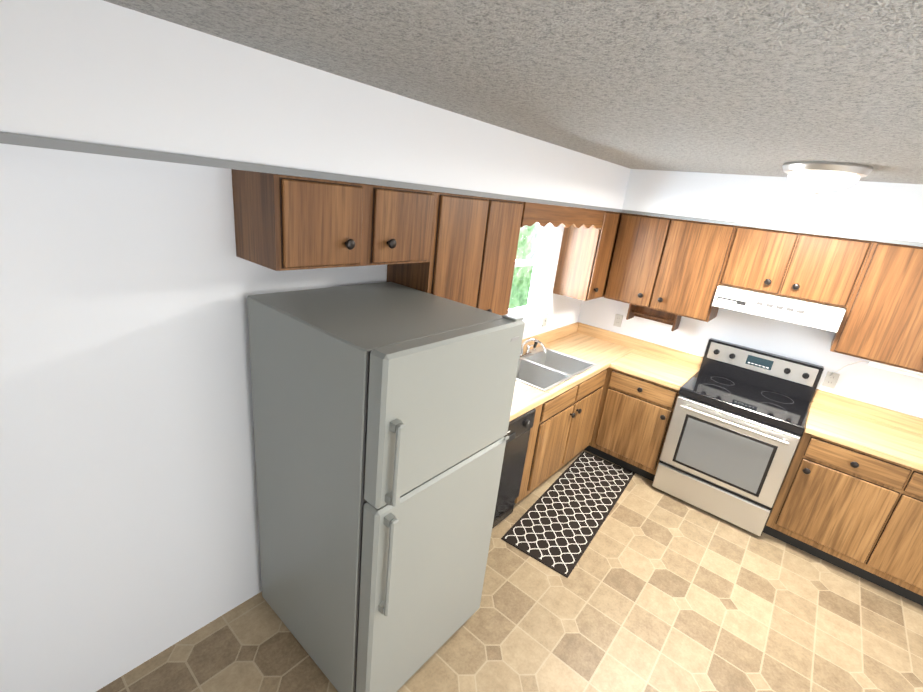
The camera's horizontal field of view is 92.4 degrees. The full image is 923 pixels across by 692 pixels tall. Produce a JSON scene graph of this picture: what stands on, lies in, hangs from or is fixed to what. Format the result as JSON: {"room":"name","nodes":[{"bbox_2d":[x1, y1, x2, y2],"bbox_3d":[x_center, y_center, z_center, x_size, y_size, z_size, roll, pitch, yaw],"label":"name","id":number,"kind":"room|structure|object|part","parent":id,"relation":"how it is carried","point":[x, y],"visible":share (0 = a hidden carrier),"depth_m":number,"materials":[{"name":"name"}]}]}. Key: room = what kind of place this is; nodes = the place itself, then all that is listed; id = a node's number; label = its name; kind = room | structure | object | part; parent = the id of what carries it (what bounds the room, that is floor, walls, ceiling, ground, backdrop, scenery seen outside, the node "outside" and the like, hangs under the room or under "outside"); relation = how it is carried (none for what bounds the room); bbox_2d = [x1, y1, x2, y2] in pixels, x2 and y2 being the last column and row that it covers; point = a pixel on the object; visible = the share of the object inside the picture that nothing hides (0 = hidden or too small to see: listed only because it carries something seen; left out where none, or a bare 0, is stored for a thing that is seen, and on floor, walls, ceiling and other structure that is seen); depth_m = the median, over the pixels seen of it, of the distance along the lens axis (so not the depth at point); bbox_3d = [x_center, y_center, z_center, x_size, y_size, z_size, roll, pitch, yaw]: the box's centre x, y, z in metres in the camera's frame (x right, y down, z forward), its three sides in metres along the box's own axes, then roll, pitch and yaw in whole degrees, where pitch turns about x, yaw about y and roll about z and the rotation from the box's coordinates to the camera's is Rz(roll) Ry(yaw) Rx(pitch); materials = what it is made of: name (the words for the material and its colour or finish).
{"room":"kitchen","nodes":[
{"label":"kitchen","id":0,"kind":"room"},
{"bbox_2d":[0,143,581,691],"bbox_3d":[-0.330,-0.041,2.747,0.120,2.440,4.600,21,24,36],"label":"wall","id":1,"kind":"structure","parent":0,"point":[128,517],"depth_m":1.62,"materials":[{"name":"white paint"}]},
{"bbox_2d":[231,169,434,270],"bbox_3d":[-0.486,-0.527,1.889,0.364,0.324,0.782,21,24,36],"label":"upper cabinet","id":2,"kind":"object","parent":1,"relation":"attached to","point":[284,222],"visible":1,"depth_m":1.68,"materials":[{"name":"brown wood"}]},
{"bbox_2d":[387,190,522,315],"bbox_3d":[-0.013,-0.476,2.524,0.364,0.729,0.748,21,24,36],"label":"upper cabinet","id":3,"kind":"object","parent":1,"relation":"attached to","point":[474,245],"visible":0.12,"depth_m":2.35,"materials":[{"name":"brown wood"}]},
{"bbox_2d":[504,199,559,329],"bbox_3d":[0.439,-0.599,3.424,0.168,1.025,0.914,21,24,36],"label":"window","id":4,"kind":"structure","parent":1,"relation":"in","point":[537,320],"depth_m":3.68,"materials":[{"name":"white paint"}]},
{"bbox_3d":[0.418,-0.629,3.435,0.065,0.818,0.728,21,24,36],"label":"window sash","id":5,"kind":"part","parent":4,"relation":"part of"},
{"bbox_2d":[542,313,547,326],"bbox_3d":[0.745,-0.228,3.923,0.015,0.116,0.072,21,24,36],"label":"light switch","id":6,"kind":"object","parent":1,"relation":"attached to","point":[544,322],"visible":0.69,"depth_m":3.92,"materials":[{"name":"grey plastic"}]},
{"bbox_2d":[553,207,621,300],"bbox_3d":[1.185,-0.814,3.903,0.364,0.729,0.642,21,24,36],"label":"upper cabinet","id":7,"kind":"object","parent":1,"relation":"attached to","point":[584,262],"visible":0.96,"depth_m":3.70,"materials":[{"name":"brown wood"}]},
{"bbox_2d":[96,450,922,691],"bbox_3d":[1.321,1.831,1.771,4.840,0.100,4.840,21,24,36],"label":"floor","id":8,"kind":"structure","parent":0,"point":[657,590],"depth_m":2.40,"materials":[{"name":"tile"}]},
{"bbox_2d":[247,282,524,691],"bbox_3d":[-0.365,0.612,2.053,0.897,1.652,0.757,21,24,36],"label":"fridge","id":9,"kind":"object","parent":8,"relation":"on","point":[381,414],"visible":1,"depth_m":1.71,"materials":[{"name":"grey metal"}]},
{"bbox_2d":[492,408,535,528],"bbox_3d":[0.005,0.774,2.921,0.643,0.866,0.626,21,24,36],"label":"dishwasher","id":10,"kind":"object","parent":8,"relation":"on","point":[518,434],"visible":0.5,"depth_m":2.84,"materials":[{"name":"black metal"}]},
{"bbox_2d":[514,369,606,504],"bbox_3d":[0.596,0.608,3.595,0.652,0.868,1.177,21,24,36],"label":"base cabinet","id":11,"kind":"object","parent":8,"relation":"on","point":[561,431],"visible":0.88,"depth_m":3.30,"materials":[{"name":"brown wood"}]},
{"bbox_2d":[509,322,640,421],"bbox_3d":[0.589,0.147,3.366,0.648,0.142,2.560,21,24,36],"label":"countertop","id":12,"kind":"structure","parent":11,"relation":"on","point":[599,346],"depth_m":3.91,"materials":[{"name":"laminate"}]},
{"bbox_2d":[516,339,596,391],"bbox_3d":[0.628,0.157,3.445,0.533,0.341,0.836,21,24,36],"label":"sink","id":13,"kind":"object","parent":12,"relation":"in","point":[544,368],"visible":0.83,"depth_m":3.55,"materials":[{"name":"silver metal"}]},
{"bbox_2d":[501,451,634,577],"bbox_3d":[0.877,1.178,3.357,0.470,0.008,1.470,19,22,32],"label":"rug","id":14,"kind":"object","parent":8,"relation":"on","point":[556,526],"visible":1,"depth_m":3.20,"materials":[{"name":"black fabric"}]},
{"bbox_2d":[584,367,678,480],"bbox_3d":[1.354,0.528,4.078,1.185,0.868,0.652,21,24,36],"label":"base cabinet","id":15,"kind":"object","parent":8,"relation":"on","point":[633,420],"visible":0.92,"depth_m":3.67,"materials":[{"name":"brown wood"}]},
{"bbox_2d":[613,340,702,390],"bbox_3d":[1.658,0.143,3.729,0.540,0.142,0.640,21,24,36],"label":"countertop","id":16,"kind":"structure","parent":15,"relation":"on","point":[672,368],"depth_m":3.80,"materials":[{"name":"laminate"}]},
{"bbox_2d":[652,338,823,535],"bbox_3d":[2.089,0.667,3.417,0.774,1.190,0.731,21,24,36],"label":"range","id":17,"kind":"object","parent":8,"relation":"on","point":[736,428],"visible":1,"depth_m":3.27,"materials":[{"name":"silver metal"}]},
{"bbox_2d":[763,432,922,605],"bbox_3d":[2.792,1.074,2.962,1.048,0.868,0.652,21,24,36],"label":"base cabinet","id":18,"kind":"object","parent":8,"relation":"on","point":[854,511],"visible":0.9,"depth_m":2.82,"materials":[{"name":"brown wood"}]},
{"bbox_2d":[804,389,922,470],"bbox_3d":[2.855,0.594,2.810,1.050,0.142,0.624,21,24,36],"label":"countertop","id":19,"kind":"structure","parent":18,"relation":"on","point":[885,433],"depth_m":2.98,"materials":[{"name":"laminate"}]},
{"bbox_2d":[103,0,922,183],"bbox_3d":[1.591,-0.557,0.951,4.840,0.100,4.840,21,24,36],"label":"ceiling","id":20,"kind":"structure","parent":0,"point":[757,87],"depth_m":1.12,"materials":[{"name":"white paint"}]},
{"bbox_2d":[0,0,630,212],"bbox_3d":[-0.042,-0.962,2.271,0.346,0.340,4.600,21,24,36],"label":"soffit","id":21,"kind":"structure","parent":20,"relation":"attached to","point":[101,77],"depth_m":1.30,"materials":[{"name":"white paint"}]},
{"bbox_2d":[520,202,604,229],"bbox_3d":[0.737,-0.885,3.059,0.018,0.145,1.159,21,24,36],"label":"valance","id":22,"kind":"object","parent":21,"relation":"attached to","point":[542,215],"visible":0.98,"depth_m":2.95,"materials":[{"name":"brown wood"}]},
{"bbox_2d":[622,169,922,246],"bbox_3d":[3.068,-0.689,2.501,4.262,0.340,0.346,21,24,36],"label":"soffit","id":23,"kind":"structure","parent":20,"relation":"attached to","point":[885,212],"depth_m":3.00,"materials":[{"name":"white paint"}]},
{"bbox_2d":[782,161,872,193],"bbox_3d":[1.878,-0.864,2.311,0.376,0.140,0.376,21,24,36],"label":"ceiling light","id":24,"kind":"object","parent":20,"relation":"attached to","point":[817,177],"visible":1,"depth_m":2.20,"materials":[{"name":"white glass"}]},
{"bbox_2d":[578,213,922,417],"bbox_3d":[2.933,0.191,3.147,4.720,2.440,0.120,21,24,36],"label":"wall","id":25,"kind":"structure","parent":0,"point":[883,388],"depth_m":3.42,"materials":[{"name":"white paint"}]},
{"bbox_2d":[613,314,622,326],"bbox_3d":[1.489,-0.241,4.208,0.072,0.116,0.010,21,24,36],"label":"electrical outlet","id":26,"kind":"object","parent":25,"relation":"attached to","point":[618,320],"visible":1,"depth_m":4.21,"materials":[{"name":"grey plastic"}]},
{"bbox_2d":[604,213,736,321],"bbox_3d":[1.710,-0.673,3.668,0.854,0.729,0.364,21,24,36],"label":"upper cabinet","id":27,"kind":"object","parent":25,"relation":"attached to","point":[671,266],"visible":1,"depth_m":3.53,"materials":[{"name":"brown wood"}]},
{"bbox_2d":[626,304,681,331],"bbox_3d":[1.700,-0.277,3.910,0.410,0.174,0.161,21,24,36],"label":"shelf","id":28,"kind":"object","parent":27,"relation":"attached to","point":[673,320],"visible":0.71,"depth_m":3.95,"materials":[{"name":"brown wood"}]},
{"bbox_2d":[720,226,873,307],"bbox_3d":[2.338,-0.582,3.144,0.760,0.429,0.364,21,24,36],"label":"upper cabinet","id":29,"kind":"object","parent":25,"relation":"attached to","point":[817,268],"visible":1,"depth_m":3.01,"materials":[{"name":"brown wood"}]},
{"bbox_2d":[712,285,845,332],"bbox_3d":[2.302,-0.295,3.239,0.755,0.164,0.374,21,24,36],"label":"range hood","id":30,"kind":"object","parent":29,"relation":"attached to","point":[827,317],"visible":1,"depth_m":3.08,"materials":[{"name":"white metal"}]},
{"bbox_2d":[822,371,839,388],"bbox_3d":[2.719,0.251,3.259,0.072,0.116,0.010,21,24,36],"label":"electrical outlet","id":31,"kind":"object","parent":25,"relation":"attached to","point":[831,381],"visible":1,"depth_m":3.26,"materials":[{"name":"grey plastic"}]},
{"bbox_2d":[830,241,922,372],"bbox_3d":[3.008,-0.181,2.661,1.048,0.729,0.364,21,24,36],"label":"upper cabinet","id":32,"kind":"object","parent":25,"relation":"attached to","point":[882,321],"visible":0.98,"depth_m":2.76,"materials":[{"name":"brown wood"}]},
{"bbox_2d":[830,360,922,378],"bbox_3d":[2.872,0.231,2.921,0.642,0.240,0.292,21,24,36],"label":"under-cabinet light","id":33,"kind":"object","parent":32,"relation":"attached to","point":[896,369],"visible":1,"depth_m":2.82,"materials":[{"name":"white plastic"}]},
{"label":"outside","id":34,"kind":"structure","parent":0,"visible":0},
{"bbox_2d":[509,223,538,308],"bbox_3d":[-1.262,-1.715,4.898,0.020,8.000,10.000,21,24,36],"label":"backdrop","id":35,"kind":"structure","parent":34,"point":[524,234],"depth_m":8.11,"materials":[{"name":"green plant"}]}
]}

